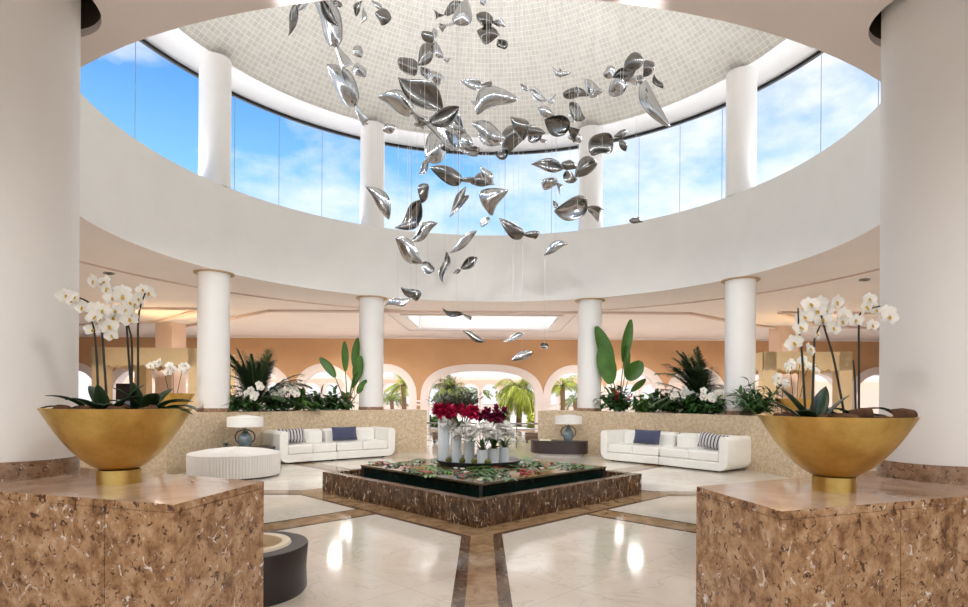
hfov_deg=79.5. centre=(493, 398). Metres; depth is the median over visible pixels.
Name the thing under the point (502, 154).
sculpture
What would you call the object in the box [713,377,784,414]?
bush
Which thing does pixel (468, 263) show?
sculpture
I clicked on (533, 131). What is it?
sculpture
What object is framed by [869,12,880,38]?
trim
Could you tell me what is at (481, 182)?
sculpture
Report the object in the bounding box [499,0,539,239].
sculpture
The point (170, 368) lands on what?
orchid
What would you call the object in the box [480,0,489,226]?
sculpture
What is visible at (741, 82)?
column
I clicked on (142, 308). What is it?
trim
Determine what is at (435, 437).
bench
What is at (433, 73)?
sculpture
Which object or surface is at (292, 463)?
trim
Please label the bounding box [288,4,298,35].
sculpture
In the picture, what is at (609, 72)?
sculpture
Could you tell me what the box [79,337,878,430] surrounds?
wall
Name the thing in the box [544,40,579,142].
sculpture
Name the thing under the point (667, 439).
cushion
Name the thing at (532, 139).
sculpture
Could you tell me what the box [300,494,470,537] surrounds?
trim
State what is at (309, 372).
trim
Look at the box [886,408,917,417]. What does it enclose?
sheath
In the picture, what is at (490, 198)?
sculpture
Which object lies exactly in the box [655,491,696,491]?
trim
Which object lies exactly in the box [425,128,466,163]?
sculpture
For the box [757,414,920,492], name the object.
bowl
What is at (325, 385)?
trim
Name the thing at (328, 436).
cushion
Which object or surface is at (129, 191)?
wall
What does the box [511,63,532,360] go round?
sculpture
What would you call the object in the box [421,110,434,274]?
sculpture
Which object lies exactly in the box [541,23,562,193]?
sculpture
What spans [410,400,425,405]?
trim
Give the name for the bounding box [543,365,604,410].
trim
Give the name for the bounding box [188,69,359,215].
window
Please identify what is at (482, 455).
vase
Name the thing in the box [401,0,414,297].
sculpture
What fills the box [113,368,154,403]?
trim
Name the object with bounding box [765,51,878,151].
window
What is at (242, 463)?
pouf
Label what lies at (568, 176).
sculpture
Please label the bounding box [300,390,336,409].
bush
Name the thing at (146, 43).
window
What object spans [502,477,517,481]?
leaf sprig
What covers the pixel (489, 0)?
sculpture
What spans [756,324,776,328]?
trim
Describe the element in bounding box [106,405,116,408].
chip
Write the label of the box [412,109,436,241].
sculpture
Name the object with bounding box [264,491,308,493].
trim
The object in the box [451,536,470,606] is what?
trim
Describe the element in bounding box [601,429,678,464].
sofa section
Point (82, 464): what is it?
wall
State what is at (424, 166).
sculpture
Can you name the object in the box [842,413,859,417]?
chip
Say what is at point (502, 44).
sculpture
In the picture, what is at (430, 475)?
leaf sprig
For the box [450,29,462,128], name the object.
sculpture
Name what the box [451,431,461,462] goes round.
vase
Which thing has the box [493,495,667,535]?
trim
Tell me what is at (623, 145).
sculpture
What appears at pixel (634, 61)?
sculpture
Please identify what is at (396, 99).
sculpture
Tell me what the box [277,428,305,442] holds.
throw cushion
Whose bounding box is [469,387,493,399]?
palm tree
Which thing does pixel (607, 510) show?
trim
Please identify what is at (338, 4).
sculpture
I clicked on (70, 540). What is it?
plinth
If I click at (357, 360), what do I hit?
plant
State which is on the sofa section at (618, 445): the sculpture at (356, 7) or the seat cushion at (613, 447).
the seat cushion at (613, 447)
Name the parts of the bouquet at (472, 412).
flower, flower, flower, flower, flower, flower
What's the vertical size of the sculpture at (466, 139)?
6.060 m
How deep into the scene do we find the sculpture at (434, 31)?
10.13 m
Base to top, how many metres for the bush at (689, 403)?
0.616 m
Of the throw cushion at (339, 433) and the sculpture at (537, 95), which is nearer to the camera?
the sculpture at (537, 95)
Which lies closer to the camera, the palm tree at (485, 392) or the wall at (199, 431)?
the wall at (199, 431)
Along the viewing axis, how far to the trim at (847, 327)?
21.68 m
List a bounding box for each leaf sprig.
[420,474,436,477]
[434,469,460,472]
[463,473,483,475]
[476,471,500,473]
[490,467,510,471]
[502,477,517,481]
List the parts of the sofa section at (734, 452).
backrest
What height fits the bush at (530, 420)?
0.964 m
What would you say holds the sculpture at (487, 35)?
hanging from the ceiling at (690, 53)
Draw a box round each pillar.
[155,322,185,392]
[769,326,798,411]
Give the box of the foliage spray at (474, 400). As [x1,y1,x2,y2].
[448,387,483,417]
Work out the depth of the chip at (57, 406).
3.38 m
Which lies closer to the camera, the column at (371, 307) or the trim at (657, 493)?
the trim at (657, 493)
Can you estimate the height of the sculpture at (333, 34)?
4.100 m
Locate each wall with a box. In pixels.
[78,405,708,411]
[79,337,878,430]
[80,93,880,301]
[80,460,93,467]
[122,378,878,417]
[141,409,426,473]
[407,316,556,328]
[538,410,811,477]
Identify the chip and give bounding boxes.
[52,405,71,408]
[76,406,94,408]
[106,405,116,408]
[139,406,156,408]
[781,413,794,416]
[830,413,843,416]
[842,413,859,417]
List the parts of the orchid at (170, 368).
flower, flower, flower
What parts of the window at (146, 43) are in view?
frame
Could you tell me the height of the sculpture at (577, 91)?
5.245 m
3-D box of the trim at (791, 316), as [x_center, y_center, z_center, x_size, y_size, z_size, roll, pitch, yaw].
[10.366,-2.653,19.650,0.160,0.071,4.245,0,0,43]
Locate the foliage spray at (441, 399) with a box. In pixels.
[426,390,466,406]
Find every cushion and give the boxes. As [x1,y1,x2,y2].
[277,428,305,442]
[288,443,312,453]
[299,430,321,442]
[302,441,335,452]
[324,430,342,441]
[326,440,362,450]
[331,426,357,440]
[352,439,386,449]
[356,428,374,439]
[608,442,644,453]
[624,431,646,443]
[633,429,660,444]
[633,444,672,455]
[654,433,674,446]
[660,446,703,458]
[677,434,704,448]
[688,448,718,461]
[697,431,727,449]
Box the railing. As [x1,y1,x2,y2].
[427,422,537,448]
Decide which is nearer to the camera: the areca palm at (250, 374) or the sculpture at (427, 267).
the sculpture at (427, 267)
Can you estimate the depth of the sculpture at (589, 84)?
11.03 m
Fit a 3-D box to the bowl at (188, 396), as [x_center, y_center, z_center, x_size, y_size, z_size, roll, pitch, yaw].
[-6.568,0.101,11.956,0.800,0.400,0.800,0,0,0]
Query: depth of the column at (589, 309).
15.95 m
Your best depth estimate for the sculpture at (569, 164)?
10.34 m
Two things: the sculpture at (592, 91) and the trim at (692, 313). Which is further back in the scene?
the trim at (692, 313)
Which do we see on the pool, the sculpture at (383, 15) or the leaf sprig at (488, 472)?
the leaf sprig at (488, 472)
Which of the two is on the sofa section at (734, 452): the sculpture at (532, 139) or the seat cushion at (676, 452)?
the seat cushion at (676, 452)
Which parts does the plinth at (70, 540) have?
panel, panel, panel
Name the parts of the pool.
post, post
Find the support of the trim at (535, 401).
attached to the wall at (420, 358)
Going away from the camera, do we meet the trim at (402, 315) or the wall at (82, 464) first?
the wall at (82, 464)
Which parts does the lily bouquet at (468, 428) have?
flower, flower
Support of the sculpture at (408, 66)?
hanging from the ceiling at (690, 53)
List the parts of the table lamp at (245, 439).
lamp shade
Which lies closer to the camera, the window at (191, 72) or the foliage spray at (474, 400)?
the foliage spray at (474, 400)
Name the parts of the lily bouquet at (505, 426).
flower, flower, flower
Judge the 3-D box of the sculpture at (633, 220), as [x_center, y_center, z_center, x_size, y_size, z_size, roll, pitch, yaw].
[2.750,-6.492,11.159,0.252,6.309,0.131,0,0,-3]
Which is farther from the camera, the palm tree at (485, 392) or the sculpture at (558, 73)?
the palm tree at (485, 392)
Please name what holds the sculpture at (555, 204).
hanging from the ceiling at (690, 53)
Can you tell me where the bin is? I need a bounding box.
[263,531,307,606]
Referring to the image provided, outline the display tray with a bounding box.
[436,455,520,467]
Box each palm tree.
[383,392,408,408]
[384,374,408,408]
[432,375,473,421]
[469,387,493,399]
[494,378,534,426]
[551,375,576,409]
[560,392,576,409]
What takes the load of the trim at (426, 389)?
attached to the wall at (420, 358)
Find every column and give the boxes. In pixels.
[0,0,80,480]
[193,269,234,411]
[198,51,231,188]
[356,295,386,409]
[360,120,384,227]
[575,298,604,410]
[578,125,602,230]
[721,276,759,414]
[725,66,756,197]
[877,0,967,484]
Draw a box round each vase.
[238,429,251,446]
[438,418,449,461]
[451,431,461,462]
[464,441,474,462]
[477,449,487,462]
[488,448,498,462]
[499,447,508,462]
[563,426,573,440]
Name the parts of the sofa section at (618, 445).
backrest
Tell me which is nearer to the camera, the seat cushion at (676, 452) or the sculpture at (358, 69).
the sculpture at (358, 69)
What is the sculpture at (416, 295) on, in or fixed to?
hanging from the ceiling at (690, 53)
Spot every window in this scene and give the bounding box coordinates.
[134,39,189,138]
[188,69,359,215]
[385,142,578,234]
[613,84,765,216]
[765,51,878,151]
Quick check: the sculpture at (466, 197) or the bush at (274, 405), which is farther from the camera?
the bush at (274, 405)
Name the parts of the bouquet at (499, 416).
flower, flower, flower, flower, flower, flower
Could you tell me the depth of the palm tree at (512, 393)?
30.49 m
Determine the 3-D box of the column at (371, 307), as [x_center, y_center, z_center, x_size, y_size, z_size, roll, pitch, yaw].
[-3.368,-1.225,16.071,0.840,3.090,0.840,0,0,0]
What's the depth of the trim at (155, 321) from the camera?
21.48 m
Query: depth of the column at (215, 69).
12.69 m
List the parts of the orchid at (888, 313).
stem, flower, flower, stem, flower, flower, flower, flower, flower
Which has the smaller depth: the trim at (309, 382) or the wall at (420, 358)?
the wall at (420, 358)
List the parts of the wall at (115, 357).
post, post, post, post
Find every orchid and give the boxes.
[37,287,144,409]
[87,273,197,414]
[146,357,189,392]
[243,381,264,411]
[269,383,299,410]
[670,385,699,413]
[699,387,723,413]
[769,296,848,416]
[772,372,789,412]
[784,355,820,396]
[794,294,880,417]
[828,292,899,415]
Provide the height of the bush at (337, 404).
0.687 m
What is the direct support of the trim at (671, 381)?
attached to the wall at (420, 358)
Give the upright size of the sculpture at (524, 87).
5.453 m
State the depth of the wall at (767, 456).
13.95 m
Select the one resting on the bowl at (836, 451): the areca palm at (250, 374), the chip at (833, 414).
the chip at (833, 414)
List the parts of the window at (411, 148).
frame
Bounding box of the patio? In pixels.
[277,409,533,429]
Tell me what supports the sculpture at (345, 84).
hanging from the ceiling at (690, 53)
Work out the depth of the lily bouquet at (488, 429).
8.92 m
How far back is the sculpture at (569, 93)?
11.04 m
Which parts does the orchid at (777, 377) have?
flower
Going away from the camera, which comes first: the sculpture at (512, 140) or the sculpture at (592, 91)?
the sculpture at (592, 91)
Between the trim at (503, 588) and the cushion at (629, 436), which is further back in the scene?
the cushion at (629, 436)
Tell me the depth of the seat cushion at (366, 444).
14.40 m
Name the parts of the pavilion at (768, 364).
post, post, post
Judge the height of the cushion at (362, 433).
0.470 m
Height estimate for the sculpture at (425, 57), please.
4.792 m
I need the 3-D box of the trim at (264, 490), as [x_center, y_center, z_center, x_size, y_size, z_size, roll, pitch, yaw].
[-5.191,1.462,9.204,4.580,0.014,0.100,0,0,-1]
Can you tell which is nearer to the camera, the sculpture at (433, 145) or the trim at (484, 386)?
the sculpture at (433, 145)
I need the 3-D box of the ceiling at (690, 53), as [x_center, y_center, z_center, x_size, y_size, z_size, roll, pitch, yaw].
[-0.133,-8.841,10.270,12.978,2.699,12.978,0,0,12]
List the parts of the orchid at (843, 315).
flower, flower, flower, stem, flower, flower, flower, flower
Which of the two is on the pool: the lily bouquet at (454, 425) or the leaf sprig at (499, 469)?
the leaf sprig at (499, 469)
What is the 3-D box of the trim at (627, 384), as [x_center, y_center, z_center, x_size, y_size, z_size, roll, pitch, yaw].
[10.259,0.242,44.020,1.340,2.620,0.160,0,0,0]
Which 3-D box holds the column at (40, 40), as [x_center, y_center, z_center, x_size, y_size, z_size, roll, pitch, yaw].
[-3.277,-1.295,3.990,0.744,3.630,0.744,0,0,0]
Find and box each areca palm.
[230,348,320,410]
[648,346,723,411]
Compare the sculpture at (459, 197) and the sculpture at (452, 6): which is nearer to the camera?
the sculpture at (459, 197)
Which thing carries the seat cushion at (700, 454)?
on the sofa section at (734, 452)
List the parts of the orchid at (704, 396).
flower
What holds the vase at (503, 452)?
on the display tray
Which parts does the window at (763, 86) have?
frame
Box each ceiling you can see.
[79,0,893,339]
[145,29,818,151]
[180,0,784,136]
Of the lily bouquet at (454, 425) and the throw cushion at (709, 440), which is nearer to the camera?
the lily bouquet at (454, 425)
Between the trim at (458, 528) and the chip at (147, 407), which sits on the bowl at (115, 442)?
the chip at (147, 407)
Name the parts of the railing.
handrail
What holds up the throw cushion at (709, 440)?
on the sofa section at (734, 452)
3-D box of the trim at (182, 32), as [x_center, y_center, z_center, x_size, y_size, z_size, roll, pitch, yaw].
[-0.141,-7.495,10.270,13.060,0.032,13.060,0,0,0]
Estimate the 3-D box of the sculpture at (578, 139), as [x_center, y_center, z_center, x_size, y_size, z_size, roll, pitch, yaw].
[1.281,-6.971,9.039,0.221,6.020,0.123,0,0,4]
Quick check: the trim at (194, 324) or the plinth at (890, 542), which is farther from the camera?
the trim at (194, 324)
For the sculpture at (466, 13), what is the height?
4.264 m
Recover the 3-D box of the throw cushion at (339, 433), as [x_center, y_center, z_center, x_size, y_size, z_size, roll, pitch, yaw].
[-3.669,0.868,14.353,0.660,0.333,0.198,0,0,-40]
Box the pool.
[361,457,605,497]
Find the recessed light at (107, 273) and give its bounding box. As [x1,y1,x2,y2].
[103,272,114,274]
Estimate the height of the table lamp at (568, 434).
0.689 m
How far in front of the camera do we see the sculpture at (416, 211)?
10.82 m
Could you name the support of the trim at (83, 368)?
attached to the wall at (420, 358)
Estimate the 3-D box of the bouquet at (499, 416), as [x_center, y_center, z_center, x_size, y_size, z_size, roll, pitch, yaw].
[-0.017,0.403,9.335,0.512,0.658,0.497,0,0,-45]
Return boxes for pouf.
[186,446,280,479]
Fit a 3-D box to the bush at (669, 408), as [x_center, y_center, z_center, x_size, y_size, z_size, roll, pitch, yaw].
[4.356,0.040,14.656,1.045,0.629,1.015,0,0,16]
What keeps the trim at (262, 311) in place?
attached to the ceiling at (839, 29)
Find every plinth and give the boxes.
[0,467,263,606]
[696,471,967,606]
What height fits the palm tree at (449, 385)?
2.944 m
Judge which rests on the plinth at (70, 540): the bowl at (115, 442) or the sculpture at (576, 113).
the bowl at (115, 442)
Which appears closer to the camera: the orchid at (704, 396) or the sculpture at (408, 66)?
the sculpture at (408, 66)
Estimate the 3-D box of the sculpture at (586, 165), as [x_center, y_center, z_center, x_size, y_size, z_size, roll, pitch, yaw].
[1.442,-6.683,8.996,0.354,6.522,0.152,0,0,13]
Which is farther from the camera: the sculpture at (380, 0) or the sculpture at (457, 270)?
the sculpture at (457, 270)
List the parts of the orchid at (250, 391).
flower, flower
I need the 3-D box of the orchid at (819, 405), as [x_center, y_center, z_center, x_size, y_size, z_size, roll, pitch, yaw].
[1.853,-0.226,3.417,0.345,0.744,0.253,0,0,-10]
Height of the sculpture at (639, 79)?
4.023 m
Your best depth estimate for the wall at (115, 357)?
17.96 m
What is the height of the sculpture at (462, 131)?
5.539 m
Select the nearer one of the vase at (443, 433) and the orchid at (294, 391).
the vase at (443, 433)
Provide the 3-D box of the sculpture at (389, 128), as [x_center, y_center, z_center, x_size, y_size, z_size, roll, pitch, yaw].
[-1.803,-7.330,10.137,0.228,5.415,0.102,0,0,-4]
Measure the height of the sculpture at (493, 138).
5.884 m
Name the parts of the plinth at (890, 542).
panel, panel, panel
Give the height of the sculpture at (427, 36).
4.918 m
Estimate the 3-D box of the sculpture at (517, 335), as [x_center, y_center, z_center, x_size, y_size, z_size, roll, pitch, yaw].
[0.344,-5.533,9.619,0.399,9.216,0.092,0,0,-11]
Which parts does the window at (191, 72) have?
frame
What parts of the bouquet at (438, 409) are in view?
flower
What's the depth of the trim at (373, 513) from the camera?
6.91 m
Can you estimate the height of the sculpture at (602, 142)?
6.251 m
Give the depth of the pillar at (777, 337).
21.68 m
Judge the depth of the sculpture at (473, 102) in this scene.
10.33 m
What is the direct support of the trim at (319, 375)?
attached to the wall at (869, 391)
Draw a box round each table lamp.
[226,415,263,446]
[555,414,581,440]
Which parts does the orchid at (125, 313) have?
flower, flower, flower, flower, flower, flower, stem, flower, flower, flower, flower, flower, stem, flower, flower, stem, flower, flower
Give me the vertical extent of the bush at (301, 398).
0.640 m
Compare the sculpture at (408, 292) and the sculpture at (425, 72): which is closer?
the sculpture at (425, 72)
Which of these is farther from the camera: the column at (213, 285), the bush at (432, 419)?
the bush at (432, 419)
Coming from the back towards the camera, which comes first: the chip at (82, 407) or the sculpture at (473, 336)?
the sculpture at (473, 336)
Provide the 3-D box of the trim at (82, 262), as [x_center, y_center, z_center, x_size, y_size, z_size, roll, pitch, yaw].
[-0.170,-2.737,10.270,16.920,0.031,16.920,0,0,0]
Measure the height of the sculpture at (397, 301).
8.444 m
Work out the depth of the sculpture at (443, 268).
8.95 m
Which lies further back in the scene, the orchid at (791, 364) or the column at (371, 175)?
the column at (371, 175)
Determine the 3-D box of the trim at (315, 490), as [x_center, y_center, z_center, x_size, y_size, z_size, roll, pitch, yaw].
[-1.534,1.483,10.485,0.325,0.015,4.158,0,0,45]
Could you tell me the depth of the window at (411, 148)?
17.48 m
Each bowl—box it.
[37,407,191,484]
[158,393,194,406]
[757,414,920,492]
[774,398,810,412]
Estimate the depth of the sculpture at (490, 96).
9.28 m
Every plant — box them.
[319,338,366,409]
[594,319,645,400]
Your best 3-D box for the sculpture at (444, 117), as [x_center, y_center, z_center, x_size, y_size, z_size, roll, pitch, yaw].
[-0.860,-7.036,8.801,0.706,5.999,0.218,0,0,-32]
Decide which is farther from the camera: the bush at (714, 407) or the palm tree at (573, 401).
the palm tree at (573, 401)
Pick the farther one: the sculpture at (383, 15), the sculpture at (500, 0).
the sculpture at (500, 0)
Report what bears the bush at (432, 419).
on the patio
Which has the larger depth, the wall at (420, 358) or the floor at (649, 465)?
the wall at (420, 358)
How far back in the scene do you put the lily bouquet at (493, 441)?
9.06 m
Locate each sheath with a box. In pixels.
[847,408,873,417]
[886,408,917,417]
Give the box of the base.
[323,468,641,528]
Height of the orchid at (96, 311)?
0.782 m
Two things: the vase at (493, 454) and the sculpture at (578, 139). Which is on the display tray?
the vase at (493, 454)
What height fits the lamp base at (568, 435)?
0.398 m
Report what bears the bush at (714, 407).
on the wall at (767, 456)
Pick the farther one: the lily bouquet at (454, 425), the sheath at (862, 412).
the lily bouquet at (454, 425)
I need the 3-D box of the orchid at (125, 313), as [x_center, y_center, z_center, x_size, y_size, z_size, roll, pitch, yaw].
[-2.184,-0.337,3.712,0.709,0.890,0.341,0,0,15]
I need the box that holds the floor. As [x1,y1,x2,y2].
[175,431,788,606]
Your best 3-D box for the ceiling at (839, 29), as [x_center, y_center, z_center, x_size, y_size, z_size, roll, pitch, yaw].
[0.017,-2.750,8.800,44.000,0.001,35.600,0,0,0]
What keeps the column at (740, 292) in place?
on the wall at (767, 456)
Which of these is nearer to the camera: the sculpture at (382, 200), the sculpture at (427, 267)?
the sculpture at (382, 200)
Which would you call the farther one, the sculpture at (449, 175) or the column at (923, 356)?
the sculpture at (449, 175)
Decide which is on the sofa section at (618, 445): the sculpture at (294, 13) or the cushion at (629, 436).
the cushion at (629, 436)
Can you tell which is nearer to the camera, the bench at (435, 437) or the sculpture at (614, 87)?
the sculpture at (614, 87)
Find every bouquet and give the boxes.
[431,402,463,419]
[439,416,467,433]
[444,403,481,433]
[452,420,481,440]
[464,422,500,449]
[477,403,508,443]
[480,419,505,448]
[496,419,518,447]
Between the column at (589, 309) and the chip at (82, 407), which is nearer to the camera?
the chip at (82, 407)
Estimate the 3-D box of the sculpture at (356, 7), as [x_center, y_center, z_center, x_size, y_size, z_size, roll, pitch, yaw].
[-1.822,-7.439,7.895,0.125,4.557,0.052,0,0,-12]
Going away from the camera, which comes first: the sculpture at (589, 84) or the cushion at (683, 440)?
the sculpture at (589, 84)
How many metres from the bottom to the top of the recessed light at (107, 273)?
0.030 m
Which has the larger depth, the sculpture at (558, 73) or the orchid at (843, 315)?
the sculpture at (558, 73)
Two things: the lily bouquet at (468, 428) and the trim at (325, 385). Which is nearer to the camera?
the lily bouquet at (468, 428)
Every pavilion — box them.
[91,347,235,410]
[756,352,852,413]
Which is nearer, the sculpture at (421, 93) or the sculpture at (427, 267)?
the sculpture at (421, 93)
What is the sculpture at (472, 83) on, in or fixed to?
hanging from the ceiling at (690, 53)
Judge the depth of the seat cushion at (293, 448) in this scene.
13.12 m
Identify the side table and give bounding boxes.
[251,445,274,449]
[530,439,587,456]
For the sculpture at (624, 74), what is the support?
hanging from the ceiling at (690, 53)
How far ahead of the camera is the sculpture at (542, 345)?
9.32 m
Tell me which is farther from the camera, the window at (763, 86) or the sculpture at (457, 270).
the window at (763, 86)
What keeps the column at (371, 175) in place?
on the wall at (129, 191)
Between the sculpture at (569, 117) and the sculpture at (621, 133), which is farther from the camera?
the sculpture at (569, 117)
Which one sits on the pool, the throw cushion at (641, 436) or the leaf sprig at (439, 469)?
the leaf sprig at (439, 469)
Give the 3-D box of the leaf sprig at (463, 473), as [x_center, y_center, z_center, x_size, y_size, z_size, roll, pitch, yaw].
[-0.302,1.044,7.993,0.372,0.045,0.224,0,0,-12]
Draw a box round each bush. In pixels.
[225,388,268,410]
[261,384,294,410]
[286,386,317,409]
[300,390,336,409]
[321,384,357,409]
[430,414,450,427]
[524,410,534,427]
[593,385,637,411]
[629,392,659,411]
[647,387,682,412]
[671,389,707,412]
[691,390,726,413]
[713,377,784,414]
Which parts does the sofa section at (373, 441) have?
backrest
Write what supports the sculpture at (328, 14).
hanging from the ceiling at (690, 53)
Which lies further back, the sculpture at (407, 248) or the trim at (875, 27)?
the sculpture at (407, 248)
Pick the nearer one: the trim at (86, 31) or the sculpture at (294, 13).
the trim at (86, 31)
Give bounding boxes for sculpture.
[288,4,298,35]
[297,3,307,10]
[314,0,352,72]
[320,1,337,25]
[327,64,368,125]
[333,0,342,7]
[352,3,366,76]
[353,1,361,15]
[353,45,362,56]
[360,7,366,23]
[365,116,390,219]
[371,0,382,9]
[375,8,390,25]
[377,8,427,129]
[379,0,380,167]
[382,42,395,133]
[385,116,409,305]
[395,0,422,229]
[395,9,422,263]
[397,9,416,75]
[398,77,442,110]
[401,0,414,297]
[411,61,421,300]
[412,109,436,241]
[414,64,458,127]
[418,0,428,202]
[418,6,433,65]
[419,112,429,174]
[420,22,430,79]
[421,31,433,43]
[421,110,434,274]
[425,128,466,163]
[426,54,479,156]
[430,73,477,185]
[431,6,443,85]
[432,0,437,38]
[433,32,451,63]
[434,0,459,18]
[438,0,471,31]
[438,127,450,283]
[441,100,450,151]
[442,105,471,319]
[449,129,468,217]
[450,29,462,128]
[450,153,476,252]
[452,0,465,209]
[453,31,466,146]
[453,150,460,273]
[460,78,491,89]
[460,110,476,269]
[462,0,479,154]
[463,73,485,342]
[470,6,494,186]
[471,5,496,108]
[471,110,505,145]
[475,85,518,114]
[476,12,499,26]
[477,26,498,44]
[477,109,500,146]
[479,81,507,215]
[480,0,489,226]
[480,109,493,184]
[488,0,489,169]
[494,0,508,159]
[496,39,507,49]
[499,0,500,177]
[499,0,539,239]
[499,17,505,26]
[501,0,524,341]
[502,36,533,153]
[510,54,529,140]
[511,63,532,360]
[520,14,527,90]
[527,24,544,135]
[528,126,547,142]
[529,30,555,104]
[531,68,563,172]
[538,0,553,118]
[540,125,547,348]
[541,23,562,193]
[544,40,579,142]
[544,89,566,255]
[553,15,558,208]
[553,67,570,76]
[554,22,603,220]
[561,22,576,169]
[563,87,587,98]
[563,122,576,183]
[567,0,573,122]
[568,0,581,142]
[569,53,585,121]
[574,26,596,176]
[574,70,581,94]
[584,38,603,97]
[588,86,612,155]
[590,0,594,95]
[603,49,614,78]
[609,43,636,96]
[612,67,635,79]
[614,77,626,137]
[619,4,626,150]
[624,52,643,70]
[629,71,642,223]
[635,75,644,84]
[638,9,669,126]
[643,7,654,76]
[652,71,663,88]
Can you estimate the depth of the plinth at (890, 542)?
3.12 m
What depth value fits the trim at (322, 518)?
7.07 m
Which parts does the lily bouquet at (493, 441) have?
flower, flower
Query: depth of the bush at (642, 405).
15.02 m
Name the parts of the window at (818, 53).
frame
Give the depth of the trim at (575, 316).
23.13 m
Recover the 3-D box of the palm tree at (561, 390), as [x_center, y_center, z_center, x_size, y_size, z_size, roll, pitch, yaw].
[3.911,0.052,33.020,2.242,2.938,2.208,0,0,24]
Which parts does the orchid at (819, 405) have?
flower, flower, stem, flower, flower, flower, stem, flower, flower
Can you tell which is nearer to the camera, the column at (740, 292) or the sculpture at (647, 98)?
the sculpture at (647, 98)
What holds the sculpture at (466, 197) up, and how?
hanging from the ceiling at (690, 53)
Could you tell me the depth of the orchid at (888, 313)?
3.56 m
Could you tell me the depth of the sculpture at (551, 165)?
8.85 m
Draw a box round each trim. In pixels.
[79,261,879,311]
[79,320,157,325]
[79,335,878,341]
[79,363,91,377]
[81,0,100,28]
[81,17,101,36]
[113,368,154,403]
[126,373,878,381]
[135,307,196,310]
[157,311,196,322]
[176,28,788,138]
[186,323,196,327]
[230,310,270,319]
[235,366,291,410]
[264,490,299,490]
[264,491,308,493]
[264,494,299,494]
[264,509,357,523]
[264,510,372,530]
[268,309,690,314]
[270,513,374,530]
[292,463,333,470]
[293,364,353,409]
[293,462,347,470]
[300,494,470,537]
[305,382,319,391]
[305,489,322,491]
[305,492,477,535]
[322,382,339,409]
[355,364,416,408]
[383,383,399,408]
[384,313,577,331]
[400,314,562,330]
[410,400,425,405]
[420,364,542,430]
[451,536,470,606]
[463,383,478,407]
[465,533,498,606]
[477,494,662,533]
[481,383,498,409]
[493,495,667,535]
[493,534,512,606]
[535,401,550,405]
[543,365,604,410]
[553,385,558,409]
[587,514,695,532]
[591,510,695,531]
[605,367,665,411]
[607,510,695,524]
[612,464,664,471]
[621,384,637,410]
[640,384,652,393]
[641,490,654,493]
[653,492,696,494]
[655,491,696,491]
[666,368,723,412]
[690,312,724,321]
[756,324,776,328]
[777,312,819,326]
[780,311,875,314]
[817,372,831,385]
[820,325,878,329]
[852,367,878,408]
[868,30,880,46]
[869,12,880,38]
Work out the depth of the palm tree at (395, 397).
39.86 m
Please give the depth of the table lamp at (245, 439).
12.14 m
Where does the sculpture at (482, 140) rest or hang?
hanging from the ceiling at (690, 53)
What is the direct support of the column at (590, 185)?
on the wall at (129, 191)
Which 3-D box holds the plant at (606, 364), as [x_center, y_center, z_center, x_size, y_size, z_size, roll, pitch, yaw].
[3.437,-0.874,15.753,1.441,2.483,0.354,0,0,0]
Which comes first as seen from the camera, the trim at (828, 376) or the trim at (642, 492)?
the trim at (642, 492)
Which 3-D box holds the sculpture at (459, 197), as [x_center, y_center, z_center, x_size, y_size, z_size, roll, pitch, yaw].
[-0.510,-6.425,8.767,0.240,7.246,0.082,0,0,-33]
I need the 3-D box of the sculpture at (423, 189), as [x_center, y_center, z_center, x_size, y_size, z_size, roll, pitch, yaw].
[-1.147,-6.704,9.776,0.188,6.830,0.147,0,0,4]
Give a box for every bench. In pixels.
[432,432,449,442]
[525,432,537,442]
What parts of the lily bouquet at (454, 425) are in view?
flower, flower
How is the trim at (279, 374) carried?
attached to the wall at (420, 358)
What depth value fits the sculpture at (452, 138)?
9.57 m
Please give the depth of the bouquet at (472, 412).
9.20 m
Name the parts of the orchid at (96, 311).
flower, flower, flower, flower, flower, stem, stem, flower, flower, flower, flower, flower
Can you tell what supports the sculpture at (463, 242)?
hanging from the ceiling at (690, 53)
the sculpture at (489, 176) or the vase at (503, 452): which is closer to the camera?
the vase at (503, 452)
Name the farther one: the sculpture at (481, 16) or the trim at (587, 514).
the sculpture at (481, 16)
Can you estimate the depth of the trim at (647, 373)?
26.45 m
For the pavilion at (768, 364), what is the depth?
17.96 m
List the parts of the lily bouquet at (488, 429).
flower, flower, flower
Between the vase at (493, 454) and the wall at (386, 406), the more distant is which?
the wall at (386, 406)
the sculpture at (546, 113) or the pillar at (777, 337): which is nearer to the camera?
the sculpture at (546, 113)
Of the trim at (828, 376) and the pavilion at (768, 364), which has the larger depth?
the trim at (828, 376)
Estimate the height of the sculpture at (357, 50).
4.481 m
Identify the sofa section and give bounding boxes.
[263,429,336,463]
[321,426,394,459]
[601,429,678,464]
[658,433,750,471]
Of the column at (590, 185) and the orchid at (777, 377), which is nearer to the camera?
the orchid at (777, 377)
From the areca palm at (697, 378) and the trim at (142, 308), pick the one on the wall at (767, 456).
the areca palm at (697, 378)
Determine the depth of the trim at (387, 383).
43.94 m

